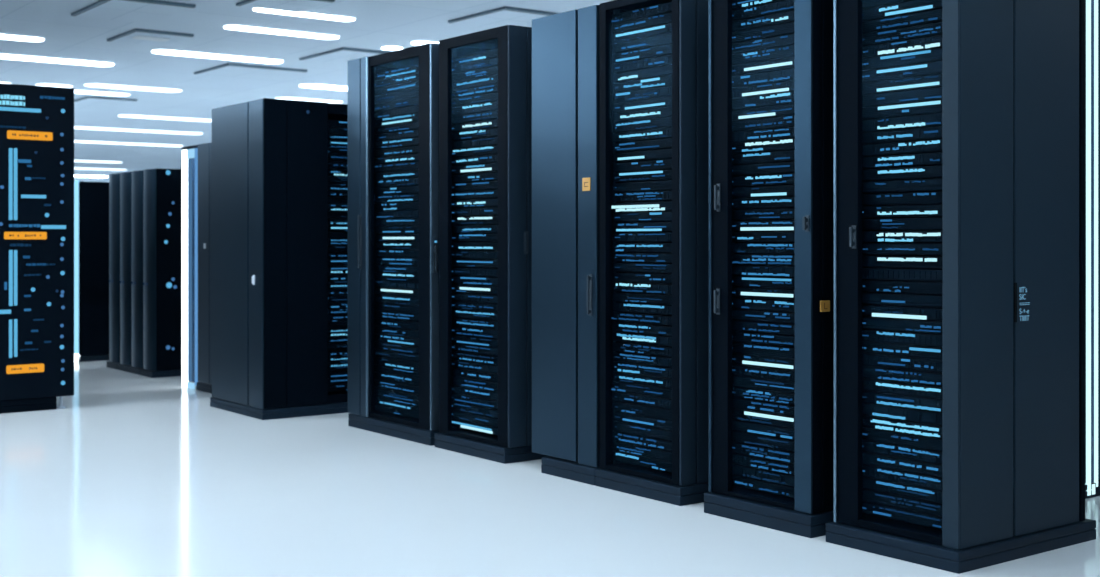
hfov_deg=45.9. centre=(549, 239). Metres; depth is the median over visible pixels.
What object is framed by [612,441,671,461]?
server
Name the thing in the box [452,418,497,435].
server
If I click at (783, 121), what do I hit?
server
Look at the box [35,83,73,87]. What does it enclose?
recessed light
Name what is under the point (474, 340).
server
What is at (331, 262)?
server
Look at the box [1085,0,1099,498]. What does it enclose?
tall cabinet
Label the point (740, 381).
server
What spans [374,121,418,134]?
server
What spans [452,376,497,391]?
server
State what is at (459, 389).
server
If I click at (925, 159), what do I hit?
server
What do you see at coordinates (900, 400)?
server
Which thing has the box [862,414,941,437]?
server
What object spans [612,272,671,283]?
server
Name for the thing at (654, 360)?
server
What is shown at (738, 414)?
server
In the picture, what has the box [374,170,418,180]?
server
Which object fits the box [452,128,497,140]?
server
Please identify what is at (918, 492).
server
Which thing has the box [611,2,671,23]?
server
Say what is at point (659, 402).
server
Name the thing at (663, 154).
server
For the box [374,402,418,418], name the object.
server
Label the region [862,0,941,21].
server
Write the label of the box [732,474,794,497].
server
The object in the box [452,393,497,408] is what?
server
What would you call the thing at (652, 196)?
server
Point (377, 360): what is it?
server
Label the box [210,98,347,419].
rack
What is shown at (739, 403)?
server
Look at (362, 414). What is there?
rack
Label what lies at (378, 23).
ceiling
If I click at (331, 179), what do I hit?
server
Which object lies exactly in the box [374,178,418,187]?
server
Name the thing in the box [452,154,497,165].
server
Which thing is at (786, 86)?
server
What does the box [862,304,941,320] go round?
server
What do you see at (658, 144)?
server
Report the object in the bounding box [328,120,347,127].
server
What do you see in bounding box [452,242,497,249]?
server
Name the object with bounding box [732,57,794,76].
server
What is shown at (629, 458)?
server
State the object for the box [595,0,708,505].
rack
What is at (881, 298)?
server
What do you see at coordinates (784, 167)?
server
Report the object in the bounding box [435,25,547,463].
rack
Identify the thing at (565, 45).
tall cabinet
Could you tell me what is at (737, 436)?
server
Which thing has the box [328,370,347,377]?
server
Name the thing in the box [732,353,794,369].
server
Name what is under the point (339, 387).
server
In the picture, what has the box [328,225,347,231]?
server
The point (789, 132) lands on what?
server
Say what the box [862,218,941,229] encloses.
server
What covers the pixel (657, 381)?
server
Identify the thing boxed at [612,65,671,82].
server
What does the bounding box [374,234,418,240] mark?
server
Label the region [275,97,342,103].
recessed light
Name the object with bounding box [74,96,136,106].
ceiling vent
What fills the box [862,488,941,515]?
server
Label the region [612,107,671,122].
server
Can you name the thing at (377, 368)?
server
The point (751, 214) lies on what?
server
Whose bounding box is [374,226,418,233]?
server
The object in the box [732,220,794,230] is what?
server
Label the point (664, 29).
server
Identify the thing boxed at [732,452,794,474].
server
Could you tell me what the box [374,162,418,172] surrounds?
server
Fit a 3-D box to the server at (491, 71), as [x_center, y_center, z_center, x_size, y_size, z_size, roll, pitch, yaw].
[-0.197,-0.858,6.809,0.428,0.040,0.566,0,0,-37]
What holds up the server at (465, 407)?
in the rack at (513, 442)
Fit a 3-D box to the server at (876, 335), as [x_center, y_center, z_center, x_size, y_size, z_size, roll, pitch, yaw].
[1.407,0.344,4.677,0.428,0.040,0.466,0,0,-37]
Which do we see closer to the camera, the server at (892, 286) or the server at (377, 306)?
the server at (892, 286)
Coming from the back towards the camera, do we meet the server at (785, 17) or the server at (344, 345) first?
the server at (344, 345)
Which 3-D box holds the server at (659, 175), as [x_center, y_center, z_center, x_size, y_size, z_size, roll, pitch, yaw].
[0.587,-0.279,5.767,0.428,0.040,0.478,0,0,-37]
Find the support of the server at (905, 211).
in the rack at (1013, 230)
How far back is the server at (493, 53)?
6.71 m
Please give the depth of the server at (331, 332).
8.32 m
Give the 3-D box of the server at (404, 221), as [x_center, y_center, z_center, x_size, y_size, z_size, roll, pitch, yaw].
[-0.697,-0.101,7.474,0.428,0.040,0.650,0,0,-37]
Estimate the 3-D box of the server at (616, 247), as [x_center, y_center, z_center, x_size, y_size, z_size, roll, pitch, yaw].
[0.587,0.033,5.767,0.428,0.040,0.478,0,0,-37]
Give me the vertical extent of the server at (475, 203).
0.040 m
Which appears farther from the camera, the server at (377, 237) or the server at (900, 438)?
the server at (377, 237)
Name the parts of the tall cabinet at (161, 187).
door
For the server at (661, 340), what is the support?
in the rack at (687, 483)
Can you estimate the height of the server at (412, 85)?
0.040 m
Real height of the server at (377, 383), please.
0.040 m
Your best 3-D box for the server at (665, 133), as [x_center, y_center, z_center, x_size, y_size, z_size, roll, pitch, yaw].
[0.587,-0.457,5.767,0.428,0.040,0.478,0,0,-37]
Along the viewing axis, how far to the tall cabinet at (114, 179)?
11.09 m
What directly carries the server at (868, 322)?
in the rack at (1013, 230)
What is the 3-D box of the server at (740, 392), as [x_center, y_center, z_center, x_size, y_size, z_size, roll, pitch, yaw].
[1.019,0.611,5.193,0.428,0.040,0.478,0,0,-37]
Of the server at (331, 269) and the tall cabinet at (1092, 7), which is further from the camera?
the server at (331, 269)
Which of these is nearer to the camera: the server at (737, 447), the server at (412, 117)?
the server at (737, 447)
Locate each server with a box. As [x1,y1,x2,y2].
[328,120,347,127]
[328,127,347,134]
[328,134,347,141]
[328,141,347,148]
[328,148,347,155]
[328,155,347,162]
[328,162,347,169]
[328,169,347,176]
[328,176,347,183]
[328,183,347,190]
[328,190,347,197]
[328,197,347,204]
[328,204,347,210]
[328,211,347,217]
[328,218,347,224]
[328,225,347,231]
[328,239,347,244]
[328,246,347,251]
[328,252,347,258]
[328,259,347,265]
[328,266,347,272]
[328,273,347,279]
[328,280,347,286]
[328,287,347,293]
[328,294,347,300]
[328,301,347,307]
[328,308,347,314]
[328,315,347,321]
[328,321,347,328]
[328,328,347,335]
[328,335,347,342]
[328,342,347,349]
[328,349,347,356]
[328,356,347,363]
[328,363,347,370]
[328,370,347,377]
[328,377,347,384]
[328,384,347,391]
[374,65,418,81]
[374,73,418,88]
[374,81,418,96]
[374,89,418,103]
[374,97,418,111]
[374,105,418,119]
[374,113,418,126]
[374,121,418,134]
[374,129,418,142]
[374,137,418,149]
[374,145,418,157]
[374,154,418,164]
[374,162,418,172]
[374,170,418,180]
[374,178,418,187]
[374,186,418,195]
[374,194,418,203]
[374,202,418,210]
[374,210,418,218]
[374,218,418,225]
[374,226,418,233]
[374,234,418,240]
[374,242,418,249]
[374,250,418,257]
[374,257,418,265]
[374,265,418,273]
[374,272,418,281]
[374,280,418,289]
[374,288,418,297]
[374,295,418,305]
[374,303,418,313]
[374,310,418,321]
[374,318,418,329]
[374,326,418,337]
[374,333,418,345]
[374,341,418,353]
[374,349,418,361]
[374,356,418,370]
[374,364,418,378]
[374,371,418,386]
[374,379,418,394]
[374,387,418,402]
[374,394,418,410]
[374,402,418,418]
[452,48,497,65]
[452,57,497,73]
[452,66,497,81]
[452,75,497,90]
[452,84,497,98]
[452,93,497,107]
[452,101,497,115]
[452,110,497,123]
[452,119,497,132]
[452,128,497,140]
[452,137,497,148]
[452,145,497,157]
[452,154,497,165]
[452,163,497,174]
[452,172,497,182]
[452,181,497,190]
[452,190,497,199]
[452,198,497,207]
[452,207,497,216]
[452,216,497,224]
[452,225,497,232]
[452,234,497,241]
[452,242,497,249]
[452,250,497,258]
[452,259,497,267]
[452,267,497,276]
[452,276,497,285]
[452,284,497,294]
[452,292,497,302]
[452,301,497,311]
[452,309,497,320]
[452,318,497,329]
[452,326,497,338]
[452,334,497,346]
[452,343,497,355]
[452,351,497,364]
[452,360,497,373]
[452,368,497,382]
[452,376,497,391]
[452,385,497,399]
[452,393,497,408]
[452,402,497,417]
[452,410,497,426]
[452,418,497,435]
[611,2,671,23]
[611,312,671,325]
[611,382,671,398]
[612,12,671,33]
[612,23,671,42]
[612,33,671,52]
[612,44,671,62]
[612,54,671,72]
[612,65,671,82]
[612,75,671,92]
[612,86,671,102]
[612,96,671,112]
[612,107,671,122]
[612,117,671,132]
[612,128,671,142]
[612,138,671,152]
[612,149,671,162]
[612,159,671,172]
[612,170,671,181]
[612,180,671,191]
[612,191,671,201]
[612,201,671,211]
[612,212,671,221]
[612,222,671,231]
[612,232,671,241]
[612,243,671,251]
[612,252,671,262]
[612,262,671,272]
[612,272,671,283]
[612,282,671,293]
[612,292,671,304]
[612,302,671,314]
[612,322,671,335]
[612,332,671,346]
[612,342,671,356]
[612,352,671,367]
[612,362,671,377]
[612,372,671,388]
[612,392,671,409]
[612,401,671,419]
[612,411,671,429]
[612,421,671,440]
[612,431,671,450]
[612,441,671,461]
[612,451,671,471]
[732,0,784,10]
[732,0,794,21]
[732,10,794,32]
[732,22,794,43]
[732,34,794,54]
[732,45,794,65]
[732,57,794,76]
[732,69,794,87]
[732,80,794,98]
[732,92,794,109]
[732,103,794,120]
[732,115,794,131]
[732,127,794,142]
[732,138,794,153]
[732,150,794,164]
[732,162,794,175]
[732,173,794,186]
[732,185,794,197]
[732,197,794,208]
[732,208,794,219]
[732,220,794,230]
[732,232,794,241]
[732,243,794,253]
[732,254,794,264]
[732,265,794,276]
[732,276,794,288]
[732,287,794,299]
[732,298,794,311]
[732,309,794,323]
[732,320,794,334]
[732,331,794,346]
[732,342,794,358]
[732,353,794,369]
[732,364,794,381]
[732,375,794,393]
[732,386,794,404]
[732,397,794,416]
[732,408,794,427]
[732,419,794,439]
[732,430,794,451]
[732,441,794,462]
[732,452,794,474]
[732,463,794,486]
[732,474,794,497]
[862,0,914,9]
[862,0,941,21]
[862,9,941,33]
[862,22,941,46]
[862,35,941,58]
[862,48,941,70]
[862,61,941,82]
[862,74,941,95]
[862,87,941,107]
[862,100,941,119]
[862,113,941,132]
[862,126,941,144]
[862,139,941,156]
[862,152,941,168]
[862,165,941,181]
[862,178,941,193]
[862,191,941,205]
[862,205,941,217]
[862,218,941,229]
[862,231,941,241]
[862,243,941,254]
[862,255,941,267]
[862,267,941,281]
[862,280,941,294]
[862,292,941,307]
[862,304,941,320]
[862,316,941,333]
[862,329,941,346]
[862,341,941,359]
[862,353,941,372]
[862,365,941,385]
[862,378,941,398]
[862,390,941,411]
[862,402,941,424]
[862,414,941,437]
[862,427,941,450]
[862,439,941,463]
[862,451,941,476]
[862,464,941,489]
[862,476,941,502]
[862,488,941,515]
[862,500,941,528]
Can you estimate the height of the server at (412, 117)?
0.040 m
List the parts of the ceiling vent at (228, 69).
frame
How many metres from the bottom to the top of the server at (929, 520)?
0.040 m
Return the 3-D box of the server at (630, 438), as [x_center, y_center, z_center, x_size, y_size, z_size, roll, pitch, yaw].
[0.587,0.878,5.767,0.428,0.040,0.478,0,0,-37]
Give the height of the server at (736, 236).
0.040 m
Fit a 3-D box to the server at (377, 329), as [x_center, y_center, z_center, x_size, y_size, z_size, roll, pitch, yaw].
[-0.697,0.522,7.474,0.428,0.040,0.650,0,0,-37]
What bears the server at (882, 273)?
in the rack at (1013, 230)
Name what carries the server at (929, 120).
in the rack at (1013, 230)
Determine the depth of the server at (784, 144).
5.09 m
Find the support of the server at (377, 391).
in the rack at (362, 414)
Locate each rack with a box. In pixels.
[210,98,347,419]
[348,43,438,445]
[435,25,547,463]
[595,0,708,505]
[704,0,837,537]
[826,0,1095,573]
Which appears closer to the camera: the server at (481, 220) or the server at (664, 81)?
the server at (664, 81)
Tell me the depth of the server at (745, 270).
5.10 m
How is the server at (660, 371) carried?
in the rack at (687, 483)
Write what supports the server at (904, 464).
in the rack at (1013, 230)
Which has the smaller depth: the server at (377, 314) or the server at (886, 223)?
the server at (886, 223)
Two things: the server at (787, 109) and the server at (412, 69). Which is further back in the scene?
the server at (412, 69)
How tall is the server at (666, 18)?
0.040 m
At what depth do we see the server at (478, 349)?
6.72 m
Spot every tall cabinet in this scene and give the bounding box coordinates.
[0,83,73,413]
[74,180,108,361]
[106,173,119,368]
[117,171,131,371]
[128,170,142,374]
[140,168,180,377]
[181,142,211,392]
[532,5,600,485]
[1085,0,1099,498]
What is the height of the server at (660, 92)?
0.040 m
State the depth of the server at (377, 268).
7.36 m
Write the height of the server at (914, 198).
0.040 m
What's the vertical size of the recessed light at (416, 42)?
0.016 m
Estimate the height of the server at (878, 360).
0.040 m
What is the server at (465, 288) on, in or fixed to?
in the rack at (513, 442)
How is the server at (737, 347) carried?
in the rack at (807, 514)
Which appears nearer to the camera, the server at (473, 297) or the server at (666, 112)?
the server at (666, 112)
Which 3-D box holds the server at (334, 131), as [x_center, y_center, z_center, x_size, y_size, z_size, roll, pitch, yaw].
[-1.355,-0.698,8.578,0.720,0.040,0.428,0,0,-37]
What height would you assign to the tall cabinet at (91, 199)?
1.640 m
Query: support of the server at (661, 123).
in the rack at (687, 483)
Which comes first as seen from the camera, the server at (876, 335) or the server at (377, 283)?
the server at (876, 335)
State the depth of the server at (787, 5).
5.09 m
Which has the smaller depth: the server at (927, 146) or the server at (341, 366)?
the server at (927, 146)
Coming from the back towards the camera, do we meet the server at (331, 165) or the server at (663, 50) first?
the server at (331, 165)
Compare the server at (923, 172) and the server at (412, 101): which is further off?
the server at (412, 101)
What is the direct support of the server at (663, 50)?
in the rack at (687, 483)
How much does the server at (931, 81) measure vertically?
0.040 m
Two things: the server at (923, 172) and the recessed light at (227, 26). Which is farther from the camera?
the recessed light at (227, 26)
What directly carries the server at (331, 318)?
in the rack at (270, 245)
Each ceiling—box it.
[0,0,612,181]
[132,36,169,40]
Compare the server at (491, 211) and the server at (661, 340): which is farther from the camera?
the server at (491, 211)
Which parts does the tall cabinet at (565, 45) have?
door panel, handle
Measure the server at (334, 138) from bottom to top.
0.040 m
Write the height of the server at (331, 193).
0.040 m
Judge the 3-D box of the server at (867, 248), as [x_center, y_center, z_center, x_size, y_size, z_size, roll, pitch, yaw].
[1.407,0.033,4.677,0.428,0.040,0.466,0,0,-37]
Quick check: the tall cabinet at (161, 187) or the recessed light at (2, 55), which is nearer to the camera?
the tall cabinet at (161, 187)
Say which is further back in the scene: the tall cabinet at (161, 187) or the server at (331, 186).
the tall cabinet at (161, 187)
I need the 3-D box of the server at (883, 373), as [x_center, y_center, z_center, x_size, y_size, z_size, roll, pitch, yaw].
[1.407,0.477,4.677,0.428,0.040,0.466,0,0,-37]
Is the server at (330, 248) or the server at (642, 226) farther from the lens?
the server at (330, 248)
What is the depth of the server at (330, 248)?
8.32 m
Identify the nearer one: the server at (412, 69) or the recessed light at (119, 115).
the server at (412, 69)
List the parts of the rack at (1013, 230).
handle, door, panel, panel, panel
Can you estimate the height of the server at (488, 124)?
0.040 m
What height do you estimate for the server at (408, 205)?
0.040 m
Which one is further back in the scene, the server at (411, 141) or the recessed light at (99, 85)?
the recessed light at (99, 85)
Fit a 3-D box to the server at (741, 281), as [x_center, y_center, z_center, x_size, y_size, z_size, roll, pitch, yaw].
[1.019,0.166,5.193,0.428,0.040,0.478,0,0,-37]
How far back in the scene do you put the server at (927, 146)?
4.56 m
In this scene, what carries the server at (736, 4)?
in the rack at (807, 514)
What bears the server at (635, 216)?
in the rack at (687, 483)
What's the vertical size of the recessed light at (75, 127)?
0.016 m
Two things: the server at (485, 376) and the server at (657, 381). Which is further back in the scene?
the server at (485, 376)
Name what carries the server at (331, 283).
in the rack at (270, 245)
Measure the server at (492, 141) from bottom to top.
0.040 m
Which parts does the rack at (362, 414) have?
handle, rack rail, door, panel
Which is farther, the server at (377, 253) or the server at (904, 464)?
the server at (377, 253)
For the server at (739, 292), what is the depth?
5.10 m
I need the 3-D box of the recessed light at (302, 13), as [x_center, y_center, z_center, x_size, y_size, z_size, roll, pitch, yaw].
[-1.889,-1.742,10.029,0.856,0.016,0.169,0,0,-37]
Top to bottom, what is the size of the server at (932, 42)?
0.040 m
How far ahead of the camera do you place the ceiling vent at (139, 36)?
11.10 m
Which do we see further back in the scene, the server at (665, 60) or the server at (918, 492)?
the server at (665, 60)
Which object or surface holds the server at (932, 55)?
in the rack at (1013, 230)
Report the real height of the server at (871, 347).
0.040 m
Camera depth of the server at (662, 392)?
5.67 m
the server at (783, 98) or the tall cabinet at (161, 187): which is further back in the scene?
the tall cabinet at (161, 187)
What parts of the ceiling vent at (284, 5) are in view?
frame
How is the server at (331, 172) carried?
in the rack at (270, 245)
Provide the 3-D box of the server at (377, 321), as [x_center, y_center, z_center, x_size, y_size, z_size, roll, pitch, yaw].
[-0.697,0.477,7.474,0.428,0.040,0.650,0,0,-37]
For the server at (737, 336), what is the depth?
5.09 m
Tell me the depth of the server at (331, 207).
8.31 m
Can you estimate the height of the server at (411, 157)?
0.040 m
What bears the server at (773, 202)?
in the rack at (807, 514)
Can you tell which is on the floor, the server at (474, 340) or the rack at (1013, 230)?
the rack at (1013, 230)
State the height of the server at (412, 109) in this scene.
0.040 m
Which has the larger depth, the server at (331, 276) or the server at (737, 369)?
the server at (331, 276)
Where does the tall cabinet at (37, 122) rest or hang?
on the floor
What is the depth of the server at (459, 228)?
6.71 m
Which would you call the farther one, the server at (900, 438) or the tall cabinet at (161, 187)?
the tall cabinet at (161, 187)
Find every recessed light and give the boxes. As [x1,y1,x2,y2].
[0,33,44,41]
[0,53,114,65]
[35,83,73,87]
[74,89,130,95]
[74,126,202,134]
[74,140,183,146]
[74,160,121,162]
[74,168,126,169]
[74,175,107,176]
[84,83,182,91]
[117,114,211,121]
[151,49,283,63]
[223,24,339,38]
[252,7,355,20]
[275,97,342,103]
[299,83,347,90]
[380,45,402,49]
[410,40,438,44]
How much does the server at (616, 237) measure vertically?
0.040 m
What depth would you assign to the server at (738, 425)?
5.09 m
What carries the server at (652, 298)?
in the rack at (687, 483)
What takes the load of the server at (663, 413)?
in the rack at (687, 483)
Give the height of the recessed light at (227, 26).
0.016 m
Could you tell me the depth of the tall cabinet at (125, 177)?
10.87 m
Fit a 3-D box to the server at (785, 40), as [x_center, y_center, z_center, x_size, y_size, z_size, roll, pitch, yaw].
[1.019,-0.768,5.193,0.428,0.040,0.478,0,0,-37]
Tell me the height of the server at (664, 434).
0.040 m
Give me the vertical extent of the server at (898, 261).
0.040 m
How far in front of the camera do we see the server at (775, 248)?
5.09 m
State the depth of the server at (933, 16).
4.56 m
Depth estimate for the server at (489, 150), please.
6.72 m
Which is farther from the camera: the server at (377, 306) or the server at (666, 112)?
the server at (377, 306)
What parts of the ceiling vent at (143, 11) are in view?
frame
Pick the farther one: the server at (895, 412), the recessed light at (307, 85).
the recessed light at (307, 85)
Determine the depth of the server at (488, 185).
6.72 m
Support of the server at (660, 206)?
in the rack at (687, 483)
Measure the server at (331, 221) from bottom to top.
0.040 m
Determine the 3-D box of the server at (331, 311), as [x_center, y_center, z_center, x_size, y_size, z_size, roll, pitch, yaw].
[-1.355,0.460,8.578,0.720,0.040,0.428,0,0,-37]
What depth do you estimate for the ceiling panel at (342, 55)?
12.22 m
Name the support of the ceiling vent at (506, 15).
in the ceiling at (378, 23)
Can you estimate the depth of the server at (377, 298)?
7.36 m
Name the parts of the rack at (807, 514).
handle, handle, rack rail, door, handle, panel, panel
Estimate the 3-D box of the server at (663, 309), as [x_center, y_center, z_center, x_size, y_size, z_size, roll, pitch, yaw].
[0.587,0.299,5.767,0.428,0.040,0.478,0,0,-37]
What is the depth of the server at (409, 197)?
7.36 m
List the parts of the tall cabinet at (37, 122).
label plate, label plate, label plate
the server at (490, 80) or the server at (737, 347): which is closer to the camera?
the server at (737, 347)
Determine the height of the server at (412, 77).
0.040 m
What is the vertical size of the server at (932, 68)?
0.040 m
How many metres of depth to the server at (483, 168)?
6.71 m
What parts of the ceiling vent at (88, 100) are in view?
frame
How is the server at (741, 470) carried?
in the rack at (807, 514)
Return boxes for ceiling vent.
[71,0,195,22]
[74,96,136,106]
[107,28,193,45]
[194,63,306,79]
[236,0,334,11]
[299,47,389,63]
[448,6,557,27]
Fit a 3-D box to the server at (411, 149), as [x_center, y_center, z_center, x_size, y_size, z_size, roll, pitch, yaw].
[-0.697,-0.501,7.474,0.428,0.040,0.650,0,0,-37]
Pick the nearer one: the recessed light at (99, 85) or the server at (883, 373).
the server at (883, 373)
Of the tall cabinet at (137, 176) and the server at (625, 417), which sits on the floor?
the tall cabinet at (137, 176)
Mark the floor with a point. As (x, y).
(137, 475)
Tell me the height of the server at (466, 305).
0.040 m
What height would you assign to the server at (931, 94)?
0.040 m
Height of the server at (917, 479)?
0.040 m
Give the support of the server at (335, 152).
in the rack at (270, 245)
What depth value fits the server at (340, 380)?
8.32 m
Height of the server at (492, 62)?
0.040 m
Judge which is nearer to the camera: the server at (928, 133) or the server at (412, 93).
the server at (928, 133)
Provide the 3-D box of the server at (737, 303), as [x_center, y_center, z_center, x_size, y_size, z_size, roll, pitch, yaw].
[1.019,0.255,5.193,0.428,0.040,0.478,0,0,-37]
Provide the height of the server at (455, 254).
0.040 m
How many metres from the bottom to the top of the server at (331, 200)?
0.040 m
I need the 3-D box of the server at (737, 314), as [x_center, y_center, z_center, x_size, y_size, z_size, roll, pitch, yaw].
[1.019,0.299,5.193,0.428,0.040,0.478,0,0,-37]
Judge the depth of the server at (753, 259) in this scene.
5.10 m
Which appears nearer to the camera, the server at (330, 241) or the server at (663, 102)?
the server at (663, 102)
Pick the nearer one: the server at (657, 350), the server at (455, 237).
the server at (657, 350)
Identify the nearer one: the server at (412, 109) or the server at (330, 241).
the server at (412, 109)
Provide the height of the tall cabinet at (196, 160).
1.802 m
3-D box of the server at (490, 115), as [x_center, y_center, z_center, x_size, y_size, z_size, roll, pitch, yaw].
[-0.197,-0.635,6.809,0.428,0.040,0.566,0,0,-37]
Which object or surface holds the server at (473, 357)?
in the rack at (513, 442)
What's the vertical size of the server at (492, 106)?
0.040 m
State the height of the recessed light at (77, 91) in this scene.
0.016 m
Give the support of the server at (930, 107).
in the rack at (1013, 230)
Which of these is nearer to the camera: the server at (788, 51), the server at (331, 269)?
the server at (788, 51)
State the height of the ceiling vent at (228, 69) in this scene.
0.022 m
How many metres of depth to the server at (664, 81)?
5.66 m
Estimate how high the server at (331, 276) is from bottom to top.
0.040 m
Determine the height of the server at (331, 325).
0.040 m
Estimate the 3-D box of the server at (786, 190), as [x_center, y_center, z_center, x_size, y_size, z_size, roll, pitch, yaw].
[1.019,-0.190,5.193,0.428,0.040,0.478,0,0,-37]
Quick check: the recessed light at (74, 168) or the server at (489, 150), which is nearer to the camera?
the server at (489, 150)
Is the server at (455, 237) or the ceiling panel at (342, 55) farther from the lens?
the ceiling panel at (342, 55)
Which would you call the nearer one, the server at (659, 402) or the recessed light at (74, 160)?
the server at (659, 402)
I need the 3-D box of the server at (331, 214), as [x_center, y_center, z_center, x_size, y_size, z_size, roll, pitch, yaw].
[-1.355,-0.164,8.578,0.720,0.040,0.428,0,0,-37]
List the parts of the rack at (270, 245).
panel, panel, door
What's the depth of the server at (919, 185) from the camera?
4.56 m
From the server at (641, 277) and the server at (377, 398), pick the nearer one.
the server at (641, 277)
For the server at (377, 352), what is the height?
0.040 m
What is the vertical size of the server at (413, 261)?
0.040 m
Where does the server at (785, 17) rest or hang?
in the rack at (807, 514)
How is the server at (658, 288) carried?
in the rack at (687, 483)
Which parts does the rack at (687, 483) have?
rack rail, door, panel, panel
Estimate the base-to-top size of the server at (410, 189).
0.040 m
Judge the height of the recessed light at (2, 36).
0.016 m
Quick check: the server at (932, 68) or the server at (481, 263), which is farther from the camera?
the server at (481, 263)
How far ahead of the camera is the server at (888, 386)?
4.56 m
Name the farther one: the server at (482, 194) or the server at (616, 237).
the server at (482, 194)
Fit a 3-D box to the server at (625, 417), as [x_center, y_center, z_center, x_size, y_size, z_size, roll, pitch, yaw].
[0.587,0.789,5.767,0.428,0.040,0.478,0,0,-37]
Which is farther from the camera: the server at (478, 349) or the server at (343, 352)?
the server at (343, 352)
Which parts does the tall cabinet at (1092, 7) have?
light frame, door panel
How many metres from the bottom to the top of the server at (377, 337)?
0.040 m
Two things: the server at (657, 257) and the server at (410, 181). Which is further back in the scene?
the server at (410, 181)
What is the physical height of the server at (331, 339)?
0.040 m
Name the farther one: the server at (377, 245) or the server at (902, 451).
the server at (377, 245)
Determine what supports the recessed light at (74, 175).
in the ceiling at (378, 23)
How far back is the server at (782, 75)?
5.09 m
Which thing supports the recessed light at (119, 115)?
in the ceiling at (378, 23)
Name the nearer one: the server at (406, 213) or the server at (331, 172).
the server at (406, 213)
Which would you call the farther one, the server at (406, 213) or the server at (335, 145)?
the server at (335, 145)
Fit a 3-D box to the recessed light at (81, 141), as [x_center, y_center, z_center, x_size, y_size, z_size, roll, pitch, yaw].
[-7.753,-1.742,23.388,2.366,0.016,0.316,0,0,-37]
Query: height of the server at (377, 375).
0.040 m
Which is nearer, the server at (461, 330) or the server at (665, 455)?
the server at (665, 455)
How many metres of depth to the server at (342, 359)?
8.32 m
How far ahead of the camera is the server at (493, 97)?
6.71 m
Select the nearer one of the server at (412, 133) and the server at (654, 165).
the server at (654, 165)
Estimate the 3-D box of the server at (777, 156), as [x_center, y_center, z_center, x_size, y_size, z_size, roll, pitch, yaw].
[1.019,-0.324,5.193,0.428,0.040,0.478,0,0,-37]
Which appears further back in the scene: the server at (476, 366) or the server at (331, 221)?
the server at (331, 221)
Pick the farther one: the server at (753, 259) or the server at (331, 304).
the server at (331, 304)
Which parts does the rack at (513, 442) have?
rack rail, door, panel, panel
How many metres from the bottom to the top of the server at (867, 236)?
0.040 m
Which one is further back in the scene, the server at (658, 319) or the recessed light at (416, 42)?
the recessed light at (416, 42)
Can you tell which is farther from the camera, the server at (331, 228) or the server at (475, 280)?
the server at (331, 228)
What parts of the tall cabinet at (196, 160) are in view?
light frame, door panel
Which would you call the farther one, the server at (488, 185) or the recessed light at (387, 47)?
the recessed light at (387, 47)
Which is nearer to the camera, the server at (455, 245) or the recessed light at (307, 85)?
the server at (455, 245)
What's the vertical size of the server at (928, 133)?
0.040 m
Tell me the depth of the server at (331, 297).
8.32 m
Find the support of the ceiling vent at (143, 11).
in the ceiling at (378, 23)
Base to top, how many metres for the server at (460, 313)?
0.040 m
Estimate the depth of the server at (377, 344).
7.35 m
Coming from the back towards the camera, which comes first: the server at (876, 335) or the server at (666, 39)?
the server at (666, 39)
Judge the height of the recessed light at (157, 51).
0.016 m
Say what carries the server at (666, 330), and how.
in the rack at (687, 483)
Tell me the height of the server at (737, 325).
0.040 m
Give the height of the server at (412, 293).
0.040 m
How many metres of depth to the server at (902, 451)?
4.56 m
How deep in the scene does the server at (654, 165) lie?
5.67 m
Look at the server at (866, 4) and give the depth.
4.64 m
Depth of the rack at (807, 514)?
4.88 m
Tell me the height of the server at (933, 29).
0.040 m
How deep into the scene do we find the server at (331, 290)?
8.33 m
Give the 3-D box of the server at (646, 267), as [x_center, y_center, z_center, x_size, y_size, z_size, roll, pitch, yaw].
[0.587,0.121,5.767,0.428,0.040,0.478,0,0,-37]
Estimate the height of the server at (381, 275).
0.040 m
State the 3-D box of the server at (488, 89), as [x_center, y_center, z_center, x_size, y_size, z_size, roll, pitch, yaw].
[-0.197,-0.768,6.809,0.428,0.040,0.566,0,0,-37]
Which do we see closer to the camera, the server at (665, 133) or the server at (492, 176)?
the server at (665, 133)
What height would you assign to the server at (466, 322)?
0.040 m
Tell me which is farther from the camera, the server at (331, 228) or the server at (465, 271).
the server at (331, 228)
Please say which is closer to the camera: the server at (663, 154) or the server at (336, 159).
the server at (663, 154)
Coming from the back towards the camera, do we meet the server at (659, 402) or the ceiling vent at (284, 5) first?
the ceiling vent at (284, 5)
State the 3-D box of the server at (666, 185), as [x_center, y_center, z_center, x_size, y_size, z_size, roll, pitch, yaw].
[0.587,-0.234,5.767,0.428,0.040,0.478,0,0,-37]
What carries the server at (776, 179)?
in the rack at (807, 514)
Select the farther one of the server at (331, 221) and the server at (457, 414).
the server at (331, 221)
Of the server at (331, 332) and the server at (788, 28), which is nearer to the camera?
the server at (788, 28)
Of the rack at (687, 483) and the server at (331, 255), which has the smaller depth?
the rack at (687, 483)
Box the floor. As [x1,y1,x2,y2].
[0,360,1099,576]

